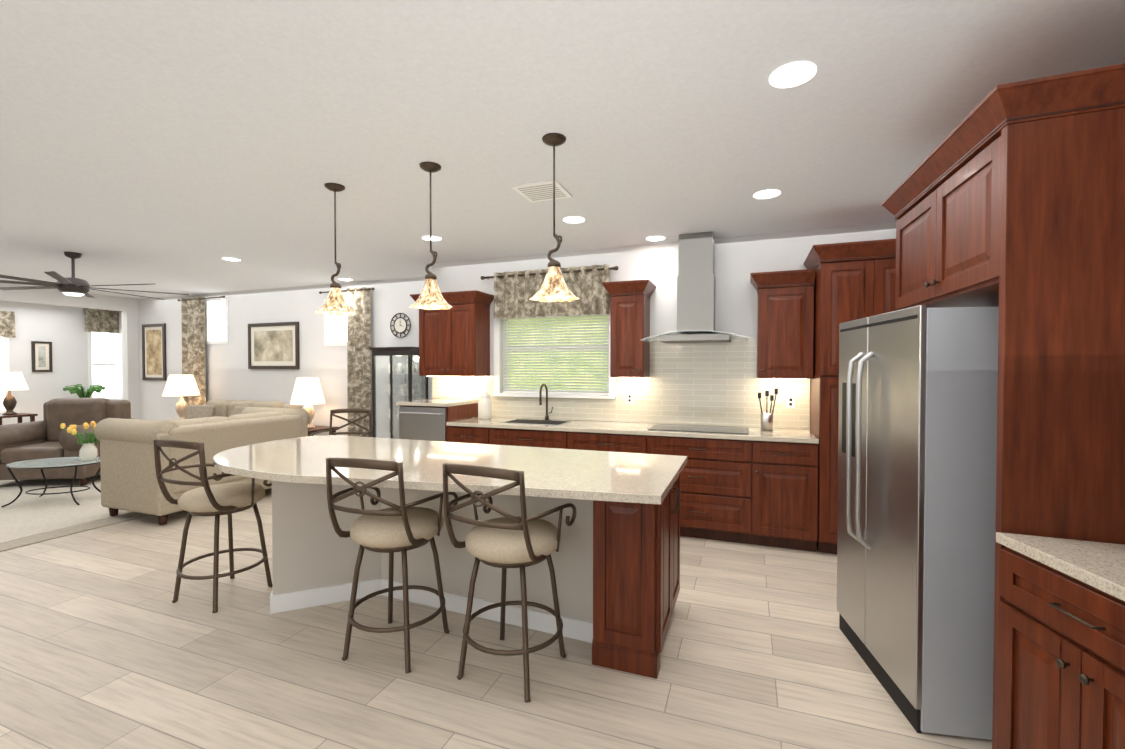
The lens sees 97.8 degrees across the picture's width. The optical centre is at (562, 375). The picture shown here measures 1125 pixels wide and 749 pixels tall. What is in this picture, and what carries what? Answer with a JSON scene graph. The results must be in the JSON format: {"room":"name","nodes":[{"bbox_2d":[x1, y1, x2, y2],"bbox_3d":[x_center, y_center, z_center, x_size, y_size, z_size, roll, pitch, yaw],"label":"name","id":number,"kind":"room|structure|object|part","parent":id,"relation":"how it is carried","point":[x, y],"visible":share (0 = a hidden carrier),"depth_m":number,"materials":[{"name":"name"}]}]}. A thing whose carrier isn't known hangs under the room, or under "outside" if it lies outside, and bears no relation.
{"room":"kitchen and living room","nodes":[
{"label":"kitchen and living room","id":0,"kind":"room"},
{"bbox_2d":[0,300,112,424],"bbox_3d":[-10.414,-0.013,7.944,0.150,2.680,5.700,0,1,21],"label":"wall","id":1,"kind":"structure","parent":0,"point":[61,329],"depth_m":9.34,"materials":[{"name":"paint"}]},
{"bbox_2d":[31,341,52,371],"bbox_3d":[-9.819,-0.364,9.261,0.030,0.575,0.281,0,1,21],"label":"framed picture","id":2,"kind":"object","parent":1,"relation":"attached to","point":[41,355],"visible":0.98,"depth_m":9.25},
{"bbox_2d":[38,346,45,366],"bbox_3d":[-9.818,-0.364,9.261,0.003,0.395,0.101,0,1,21],"label":"art","id":3,"kind":"object","parent":2,"relation":"attached to","point":[41,349],"depth_m":9.26},
{"bbox_2d":[0,308,118,413],"bbox_3d":[-9.731,-0.345,9.430,0.079,2.015,2.482,0,1,21],"label":"nook window","id":4,"kind":"structure","parent":1,"relation":"in","point":[102,328],"depth_m":10.06,"materials":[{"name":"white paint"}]},
{"bbox_2d":[0,283,139,419],"bbox_3d":[-9.058,0.038,4.872,0.150,2.680,8.300,0,1,21],"label":"wall","id":5,"kind":"structure","parent":0,"point":[128,307],"depth_m":8.56,"materials":[{"name":"white paint"}]},
{"bbox_2d":[63,384,104,397],"bbox_3d":[-9.297,0.727,9.580,0.603,1.142,0.628,0,1,21],"label":"potted plant","id":6,"kind":"object","parent":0,"point":[82,392],"visible":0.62,"depth_m":9.52,"materials":[{"name":"green plant"}]},
{"bbox_2d":[118,311,122,399],"bbox_3d":[-8.356,-0.049,10.082,2.200,2.680,0.150,0,1,21],"label":"wall","id":7,"kind":"structure","parent":0,"point":[120,375],"depth_m":10.36,"materials":[{"name":"paint"}]},
{"bbox_2d":[138,277,431,437],"bbox_3d":[-4.460,-0.009,7.658,6.800,2.680,0.150,0,1,21],"label":"wall","id":8,"kind":"structure","parent":0,"point":[230,375],"depth_m":7.50,"materials":[{"name":"paint"}]},
{"bbox_2d":[142,323,166,380],"bbox_3d":[-7.113,-0.414,8.549,0.600,0.980,0.030,0,1,21],"label":"picture frame","id":9,"kind":"object","parent":8,"relation":"attached to","point":[153,351],"visible":1,"depth_m":8.54,"materials":[{"name":"beige paper"}]},
{"bbox_2d":[177,296,224,405],"bbox_3d":[-5.904,0.000,8.051,1.126,2.590,0.070,0,1,21],"label":"panel","id":10,"kind":"object","parent":8,"relation":"hanging from","point":[193,339],"visible":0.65,"depth_m":8.10,"materials":[{"name":"brown fabric"}]},
{"bbox_2d":[205,297,228,343],"bbox_3d":[-5.627,-0.899,7.992,0.530,0.750,0.015,0,1,21],"label":"living room window","id":11,"kind":"structure","parent":8,"relation":"in","point":[216,320],"depth_m":7.99,"materials":[{"name":"white glass"}]},
{"bbox_2d":[248,322,299,368],"bbox_3d":[-4.450,-0.462,7.548,1.050,0.710,0.030,0,1,21],"label":"picture frame","id":12,"kind":"object","parent":8,"relation":"attached to","point":[273,345],"visible":1,"depth_m":7.54,"materials":[{"name":"beige paper"}]},
{"bbox_2d":[324,298,346,345],"bbox_3d":[-3.230,-0.779,7.094,0.550,0.680,0.015,0,1,21],"label":"living room window","id":13,"kind":"structure","parent":8,"relation":"in","point":[335,330],"depth_m":7.12,"materials":[{"name":"white glass"}]},
{"bbox_2d":[319,287,374,436],"bbox_3d":[-3.063,0.038,6.984,0.996,2.550,0.070,0,1,21],"label":"panel","id":14,"kind":"object","parent":8,"relation":"hanging from","point":[358,355],"visible":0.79,"depth_m":6.90,"materials":[{"name":"brown fabric"}]},
{"bbox_2d":[390,313,410,337],"bbox_3d":[-2.216,-0.693,6.709,0.342,0.342,0.019,0,1,21],"label":"wall clock","id":15,"kind":"object","parent":8,"relation":"attached to","point":[400,325],"visible":1,"depth_m":6.71,"materials":[{"name":"black metal"}]},
{"bbox_2d":[0,488,991,748],"bbox_3d":[-4.219,1.427,3.772,15.600,0.060,9.600,0,1,21],"label":"floor","id":16,"kind":"structure","parent":0,"point":[106,642],"depth_m":2.38,"materials":[{"name":"beige wood"}]},
{"bbox_2d":[0,413,37,424],"bbox_3d":[-9.428,0.989,8.382,0.500,0.659,0.500,0,1,21],"label":"end table","id":17,"kind":"object","parent":16,"relation":"on","point":[19,416],"visible":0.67,"depth_m":8.40,"materials":[{"name":"brown wood"}]},
{"bbox_2d":[0,372,28,414],"bbox_3d":[-9.428,0.298,8.370,0.460,0.720,0.460,0,1,21],"label":"table lamp","id":18,"kind":"object","parent":17,"relation":"on","point":[9,381],"visible":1,"depth_m":8.31,"materials":[{"name":"white fabric"}]},
{"bbox_2d":[0,474,149,551],"bbox_3d":[-5.838,1.362,5.447,3.690,0.011,2.900,0,1,21],"label":"rug","id":19,"kind":"object","parent":16,"relation":"on","point":[27,519],"visible":0.38,"depth_m":4.91,"materials":[{"name":"carpet"}]},
{"bbox_2d":[1,457,100,506],"bbox_3d":[-5.470,1.142,5.327,0.860,0.432,0.580,0,1,-6],"label":"coffee table","id":20,"kind":"object","parent":19,"relation":"on","point":[59,462],"visible":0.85,"depth_m":5.21,"materials":[{"name":"clear glass"}]},
{"bbox_3d":[-5.470,0.932,5.324,0.860,0.012,0.580,0,1,-6],"label":"table glass","id":21,"kind":"part","parent":20,"relation":"part of","materials":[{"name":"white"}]},
{"bbox_2d":[60,421,99,460],"bbox_3d":[-5.200,0.714,5.389,0.463,0.420,0.428,0,1,21],"label":"flower vase","id":22,"kind":"object","parent":20,"relation":"on","point":[88,451],"visible":0.69,"depth_m":5.33,"materials":[{"name":"beige ceramic"}]},
{"bbox_2d":[0,398,131,485],"bbox_3d":[-6.462,0.820,6.378,1.248,1.039,0.980,0,1,-6],"label":"leather armchair","id":23,"kind":"object","parent":19,"relation":"on","point":[47,437],"visible":0.5,"depth_m":6.14,"materials":[{"name":"brown leather"}]},
{"bbox_2d":[94,407,309,524],"bbox_3d":[-3.785,0.880,5.373,0.920,0.952,1.703,0,1,21],"label":"loveseat","id":24,"kind":"object","parent":19,"relation":"on","point":[129,481],"visible":0.58,"depth_m":4.68,"materials":[{"name":"beige fabric"}]},
{"bbox_2d":[153,439,272,612],"bbox_3d":[-2.192,0.892,3.130,0.533,1.047,0.547,0,1,21],"label":"bar stool","id":25,"kind":"object","parent":16,"relation":"on","point":[216,500],"visible":0.88,"depth_m":3.00,"materials":[{"name":"brown metal"}]},
{"bbox_2d":[160,399,300,420],"bbox_3d":[-4.816,0.855,7.149,1.975,0.969,0.950,0,1,21],"label":"sofa","id":26,"kind":"object","parent":16,"relation":"on","point":[224,408],"visible":0.19,"depth_m":7.25,"materials":[{"name":"beige fabric"}]},
{"bbox_2d":[184,405,214,418],"bbox_3d":[-5.282,0.615,7.128,0.422,0.388,0.213,0,1,12],"label":"throw pillow","id":27,"kind":"object","parent":26,"relation":"on","point":[197,411],"depth_m":7.10,"materials":[{"name":"fabric"}]},
{"bbox_2d":[232,406,246,414],"bbox_3d":[-4.477,0.621,6.825,0.420,0.388,0.208,1,1,33],"label":"throw pillow","id":28,"kind":"object","parent":26,"relation":"on","point":[238,409],"depth_m":6.84,"materials":[{"name":"fabric"}]},
{"bbox_2d":[308,425,337,434],"bbox_3d":[-3.543,1.035,6.845,0.550,0.619,0.550,0,1,21],"label":"end table","id":29,"kind":"object","parent":16,"relation":"on","point":[315,429],"visible":0.15,"depth_m":6.79,"materials":[{"name":"brown wood"}]},
{"bbox_2d":[290,378,324,428],"bbox_3d":[-3.543,0.374,6.834,0.440,0.700,0.440,0,1,21],"label":"table lamp","id":30,"kind":"object","parent":29,"relation":"on","point":[307,392],"visible":0.75,"depth_m":6.70,"materials":[{"name":"fabric"}]},
{"bbox_2d":[308,408,370,436],"bbox_3d":[-2.183,0.864,4.834,0.533,1.047,0.547,0,1,1],"label":"bar stool","id":31,"kind":"object","parent":16,"relation":"on","point":[347,410],"visible":0.35,"depth_m":5.06,"materials":[{"name":"brown metal"}]},
{"bbox_2d":[326,457,457,672],"bbox_3d":[-0.872,0.902,2.543,0.533,1.047,0.547,0,1,17],"label":"bar stool","id":32,"kind":"object","parent":16,"relation":"on","point":[403,528],"visible":0.88,"depth_m":2.40,"materials":[{"name":"brown metal"}]},
{"bbox_2d":[368,347,427,438],"bbox_3d":[-2.157,0.488,6.502,0.680,1.724,0.399,0,1,21],"label":"curio cabinet","id":33,"kind":"object","parent":16,"relation":"on","point":[406,381],"visible":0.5,"depth_m":6.44,"materials":[{"name":"brown wood"}]},
{"bbox_2d":[376,373,421,419],"bbox_3d":[-2.150,0.433,6.520,0.538,0.936,0.298,0,1,21],"label":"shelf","id":34,"kind":"object","parent":33,"relation":"attached to","point":[399,380],"depth_m":6.53,"materials":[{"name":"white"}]},
{"bbox_2d":[393,356,423,438],"bbox_3d":[-2.095,0.478,6.666,0.540,1.500,0.005,0,1,21],"label":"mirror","id":35,"kind":"object","parent":33,"relation":"attached to","point":[401,378],"depth_m":6.68,"materials":[{"name":"mirror"}]},
{"bbox_2d":[396,402,478,441],"bbox_3d":[-1.347,0.838,5.379,0.609,1.065,0.625,0,1,21],"label":"base cabinet","id":36,"kind":"object","parent":16,"relation":"on","point":[429,423],"depth_m":5.09,"materials":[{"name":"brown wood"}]},
{"bbox_2d":[400,398,478,405],"bbox_3d":[-1.352,0.288,5.366,0.624,0.035,0.636,0,1,21],"label":"countertop","id":37,"kind":"structure","parent":36,"relation":"on","point":[433,401],"depth_m":5.14,"materials":[{"name":"beige stone"}]},
{"bbox_2d":[448,426,487,443],"bbox_3d":[-0.833,0.936,5.190,0.465,0.875,0.620,0,1,21],"label":"base cabinet","id":38,"kind":"object","parent":16,"relation":"on","point":[462,434],"depth_m":4.89,"materials":[{"name":"brown wood"}]},
{"bbox_2d":[263,463,686,678],"bbox_3d":[-0.540,0.971,2.953,2.398,0.879,0.932,0,1,21],"label":"kitchen island","id":39,"kind":"object","parent":16,"relation":"on","point":[616,560],"depth_m":2.78,"materials":[{"name":"paint"}]},
{"bbox_2d":[213,435,686,522],"bbox_3d":[-0.832,0.511,2.939,2.944,0.040,1.250,0,1,21],"label":"island countertop","id":40,"kind":"structure","parent":39,"relation":"on","point":[631,487],"depth_m":2.69,"materials":[{"name":"beige stone"}]},
{"bbox_2d":[442,463,575,701],"bbox_3d":[-0.252,0.905,2.359,0.533,1.047,0.547,0,1,26],"label":"bar stool","id":41,"kind":"object","parent":16,"relation":"on","point":[522,541],"visible":1,"depth_m":2.21,"materials":[{"name":"brown metal"}]},
{"bbox_2d":[488,430,567,448],"bbox_3d":[-0.234,0.939,4.965,0.816,0.875,0.620,0,1,21],"label":"base cabinet","id":42,"kind":"object","parent":16,"relation":"on","point":[529,438],"depth_m":4.65,"materials":[{"name":"brown wood"}]},
{"bbox_2d":[568,434,647,453],"bbox_3d":[0.494,0.944,4.692,0.738,0.875,0.620,0,1,21],"label":"base cabinet","id":43,"kind":"object","parent":16,"relation":"on","point":[629,443],"depth_m":4.38,"materials":[{"name":"brown wood"}]},
{"bbox_2d":[648,434,755,543],"bbox_3d":[1.239,0.949,4.412,0.855,0.875,0.620,0,1,21],"label":"base cabinet","id":44,"kind":"object","parent":16,"relation":"on","point":[716,477],"depth_m":4.08,"materials":[{"name":"brown wood"}]},
{"bbox_2d":[448,418,818,445],"bbox_3d":[0.511,0.489,4.670,3.366,0.035,0.636,0,1,21],"label":"countertop","id":45,"kind":"structure","parent":44,"relation":"on","point":[755,434],"depth_m":4.45,"materials":[{"name":"beige stone"}]},
{"bbox_2d":[478,392,491,419],"bbox_3d":[-0.829,0.312,5.258,0.150,0.295,0.150,0,1,21],"label":"canister","id":46,"kind":"object","parent":45,"relation":"on","point":[485,407],"visible":1,"depth_m":5.20,"materials":[{"name":"beige ceramic"}]},
{"bbox_2d":[539,384,552,419],"bbox_3d":[-0.168,0.272,5.078,0.100,0.384,0.208,0,1,21],"label":"faucet","id":47,"kind":"object","parent":45,"relation":"on","point":[540,403],"visible":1,"depth_m":5.14,"materials":[{"name":"brown metal"}]},
{"bbox_2d":[648,423,747,433],"bbox_3d":[1.228,0.473,4.413,0.839,0.007,0.460,0,1,21],"label":"cooktop","id":48,"kind":"object","parent":45,"relation":"in","point":[703,429],"depth_m":4.39,"materials":[{"name":"black glass"}]},
{"bbox_3d":[1.228,0.472,4.413,0.839,0.006,0.460,0,1,21],"label":"black ceramic glass","id":49,"kind":"part","parent":45,"relation":"part of","materials":[{"name":"grey"}]},
{"bbox_2d":[758,388,777,430],"bbox_3d":[1.807,0.292,4.321,0.165,0.368,0.102,0,1,21],"label":"utensil crock","id":50,"kind":"object","parent":45,"relation":"on","point":[766,421],"visible":1,"depth_m":4.30,"materials":[{"name":"silver metal"}]},
{"bbox_2d":[752,442,818,551],"bbox_3d":[1.866,0.953,4.177,0.483,0.875,0.620,0,1,21],"label":"base cabinet","id":51,"kind":"object","parent":16,"relation":"on","point":[752,485],"depth_m":3.89,"materials":[{"name":"brown wood"}]},
{"bbox_2d":[803,239,896,553],"bbox_3d":[2.385,0.198,3.936,0.769,2.393,0.686,0,1,21],"label":"pantry cabinet","id":52,"kind":"object","parent":16,"relation":"on","point":[855,280],"visible":0.25,"depth_m":3.75,"materials":[{"name":"brown wood"}]},
{"bbox_2d":[837,305,998,739],"bbox_3d":[1.802,0.569,2.289,0.813,1.707,0.820,0,1,10],"label":"fridge","id":53,"kind":"object","parent":16,"relation":"on","point":[917,431],"visible":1,"depth_m":1.94,"materials":[{"name":"silver metal"}]},
{"bbox_2d":[921,307,998,739],"bbox_3d":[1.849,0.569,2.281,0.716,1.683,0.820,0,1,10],"label":"panel","id":54,"kind":"object","parent":53,"relation":"attached to","point":[959,364],"depth_m":1.92,"materials":[{"name":"grey metal"}]},
{"bbox_2d":[881,63,1124,748],"bbox_3d":[1.938,0.236,2.053,0.731,2.380,1.263,0,1,18],"label":"surround","id":55,"kind":"object","parent":16,"relation":"on","point":[1008,199],"visible":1,"depth_m":1.60,"materials":[{"name":"brown wood"}]},
{"bbox_2d":[996,532,1124,748],"bbox_3d":[1.735,0.986,1.155,0.727,0.910,0.929,0,1,7],"label":"base cabinet","id":56,"kind":"object","parent":16,"relation":"on","point":[1061,652],"visible":1,"depth_m":1.43,"materials":[{"name":"wood"}]},
{"bbox_2d":[996,532,1124,600],"bbox_3d":[1.749,0.549,1.147,0.700,0.035,0.929,0,1,7],"label":"countertop","id":57,"kind":"structure","parent":56,"relation":"on","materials":[{"name":"beige stone"}]},
{"bbox_3d":[-6.024,1.019,7.777,0.550,0.619,0.550,0,1,21],"label":"end table","id":58,"kind":"object","parent":16,"relation":"on","visible":0},
{"bbox_2d":[162,375,199,418],"bbox_3d":[-6.024,0.344,7.765,0.480,0.730,0.480,0,1,21],"label":"table lamp","id":59,"kind":"object","parent":58,"relation":"on","point":[181,386],"visible":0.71,"depth_m":7.65,"materials":[{"name":"fabric"}]},
{"bbox_2d":[0,0,1124,298],"bbox_3d":[-4.219,-1.332,3.726,15.600,0.100,9.600,0,1,21],"label":"ceiling","id":60,"kind":"structure","parent":0,"point":[176,146],"depth_m":2.42,"materials":[{"name":"white paint"}]},
{"bbox_2d":[0,252,188,299],"bbox_3d":[-5.207,-1.080,5.225,1.935,0.454,1.935,0,1,21],"label":"ceiling fan","id":61,"kind":"object","parent":60,"relation":"hanging from","point":[72,285],"visible":1,"depth_m":5.16,"materials":[{"name":"brown metal"}]},
{"bbox_2d":[315,183,355,314],"bbox_3d":[-1.528,-0.849,3.304,0.268,0.851,0.268,0,1,21],"label":"pendant light","id":62,"kind":"object","parent":60,"relation":"hanging from","point":[335,303],"visible":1,"depth_m":3.28,"materials":[{"name":"beige glass"}]},
{"bbox_3d":[-1.528,-0.512,3.309,0.268,0.177,0.268,0,1,21],"label":"lamp shade","id":63,"kind":"part","parent":62,"relation":"part of","materials":[{"name":"beige glass"}]},
{"bbox_2d":[410,162,451,309],"bbox_3d":[-0.798,-0.843,2.974,0.268,0.851,0.268,0,1,21],"label":"pendant light","id":64,"kind":"object","parent":60,"relation":"hanging from","point":[430,297],"visible":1,"depth_m":2.95,"materials":[{"name":"beige glass"}]},
{"bbox_3d":[-0.798,-0.506,2.979,0.268,0.177,0.268,0,1,21],"label":"lamp shade","id":65,"kind":"part","parent":64,"relation":"part of","materials":[{"name":"beige glass"}]},
{"bbox_2d":[422,236,441,240],"bbox_3d":[-1.226,-1.294,4.610,0.175,0.006,0.173,0,1,21],"label":"recessed light","id":66,"kind":"object","parent":60,"relation":"attached to","point":[423,237],"depth_m":4.61,"materials":[{"name":"white"}]},
{"bbox_2d":[511,179,571,201],"bbox_3d":[-0.137,-1.269,3.382,0.320,0.012,0.320,0,1,21],"label":"air vent grille","id":67,"kind":"object","parent":60,"relation":"attached to","point":[537,191],"visible":0.98,"depth_m":3.36,"materials":[{"name":"white metal"}]},
{"bbox_2d":[529,133,578,301],"bbox_3d":[-0.044,-0.837,2.618,0.268,0.851,0.268,0,1,21],"label":"pendant light","id":68,"kind":"object","parent":60,"relation":"hanging from","point":[554,288],"visible":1,"depth_m":2.59,"materials":[{"name":"beige glass"}]},
{"bbox_3d":[-0.044,-0.500,2.624,0.268,0.177,0.268,0,1,21],"label":"lamp shade","id":69,"kind":"part","parent":68,"relation":"part of","materials":[{"name":"beige glass"}]},
{"bbox_2d":[563,216,584,223],"bbox_3d":[0.093,-1.284,4.033,0.173,0.006,0.189,0,1,21],"label":"recessed light","id":70,"kind":"object","parent":60,"relation":"attached to","point":[565,219],"depth_m":4.02,"materials":[{"name":"white"}]},
{"bbox_2d":[646,236,664,240],"bbox_3d":[0.874,-1.294,4.613,0.171,0.006,0.180,0,1,21],"label":"recessed light","id":71,"kind":"object","parent":60,"relation":"attached to","point":[662,237],"depth_m":4.61,"materials":[{"name":"white"}]},
{"bbox_2d":[753,189,780,198],"bbox_3d":[1.432,-1.274,3.440,0.176,0.006,0.188,0,1,21],"label":"recessed light","id":72,"kind":"object","parent":60,"relation":"attached to","point":[777,192],"depth_m":3.42,"materials":[{"name":"white"}]},
{"bbox_2d":[769,61,816,87],"bbox_3d":[0.956,-1.251,2.038,0.178,0.006,0.187,0,1,21],"label":"recessed light","id":73,"kind":"object","parent":60,"relation":"attached to","point":[809,66],"depth_m":2.02,"materials":[{"name":"white"}]},
{"bbox_2d":[431,223,895,429],"bbox_3d":[0.785,0.037,4.984,4.900,2.680,0.150,0,1,21],"label":"wall","id":74,"kind":"structure","parent":0,"point":[739,260],"depth_m":4.78,"materials":[{"name":"paint"}]},
{"bbox_2d":[410,290,493,376],"bbox_3d":[-1.212,-0.444,5.428,0.835,0.901,0.400,0,1,21],"label":"upper cabinet","id":75,"kind":"object","parent":74,"relation":"attached to","point":[454,340],"visible":0.85,"depth_m":5.29,"materials":[{"name":"brown wood"}]},
{"bbox_2d":[480,264,618,318],"bbox_3d":[-0.169,-0.877,5.189,1.568,0.500,0.102,0,1,21],"label":"valance","id":76,"kind":"object","parent":74,"relation":"attached to","point":[515,292],"visible":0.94,"depth_m":5.17,"materials":[{"name":"brown fabric"}]},
{"bbox_2d":[492,302,615,398],"bbox_3d":[-0.094,-0.263,5.269,1.390,0.978,0.175,0,1,21],"label":"kitchen window","id":77,"kind":"structure","parent":74,"relation":"in","point":[575,347],"depth_m":5.27,"materials":[{"name":"white paint"}]},
{"bbox_3d":[-0.071,-0.244,5.330,1.160,0.788,0.005,0,1,21],"label":"clear glass","id":78,"kind":"part","parent":77,"relation":"part of","materials":[{"name":"white"}]},
{"bbox_2d":[432,337,809,428],"bbox_3d":[0.336,0.049,5.066,3.982,0.828,0.008,0,1,21],"label":"tile backsplash","id":79,"kind":"structure","parent":74,"relation":"attached to","point":[716,383],"depth_m":4.74,"materials":[{"name":"beige tile"}]},
{"bbox_2d":[626,393,632,403],"bbox_3d":[0.675,0.225,4.933,0.076,0.115,0.007,0,1,21],"label":"electrical outlet plate","id":80,"kind":"object","parent":79,"relation":"attached to","point":[629,398],"visible":1,"depth_m":4.93,"materials":[{"name":"white plastic"}]},
{"bbox_2d":[786,396,794,407],"bbox_3d":[2.053,0.234,4.416,0.076,0.115,0.007,0,1,21],"label":"electrical outlet plate","id":81,"kind":"object","parent":79,"relation":"attached to","point":[790,401],"visible":1,"depth_m":4.41,"materials":[{"name":"white plastic"}]},
{"bbox_2d":[602,279,655,377],"bbox_3d":[0.646,-0.432,4.730,0.445,0.901,0.400,0,1,21],"label":"upper cabinet","id":82,"kind":"object","parent":74,"relation":"attached to","point":[629,325],"visible":1,"depth_m":4.61,"materials":[{"name":"brown wood"}]},
{"bbox_2d":[641,232,747,342],"bbox_3d":[1.208,-0.803,4.461,0.900,0.977,0.496,0,1,21],"label":"range hood","id":83,"kind":"object","parent":74,"relation":"attached to","point":[696,295],"visible":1,"depth_m":4.43,"materials":[{"name":"silver metal"}]},
{"bbox_3d":[1.207,-0.361,4.465,0.900,0.083,0.488,0,1,21],"label":"hood glass","id":84,"kind":"part","parent":83,"relation":"part of","materials":[{"name":"white"}]},
{"bbox_2d":[750,269,815,378],"bbox_3d":[1.893,-0.424,4.263,0.495,0.901,0.402,0,1,21],"label":"upper cabinet","id":85,"kind":"object","parent":74,"relation":"attached to","point":[785,329],"visible":1,"depth_m":4.12,"materials":[{"name":"brown wood"}]},
{"label":"outside","id":86,"kind":"structure","parent":0,"visible":0},
{"bbox_2d":[509,317,606,390],"bbox_3d":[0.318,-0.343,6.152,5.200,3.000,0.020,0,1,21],"label":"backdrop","id":87,"kind":"structure","parent":86,"point":[558,358],"depth_m":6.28,"materials":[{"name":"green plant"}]}
]}

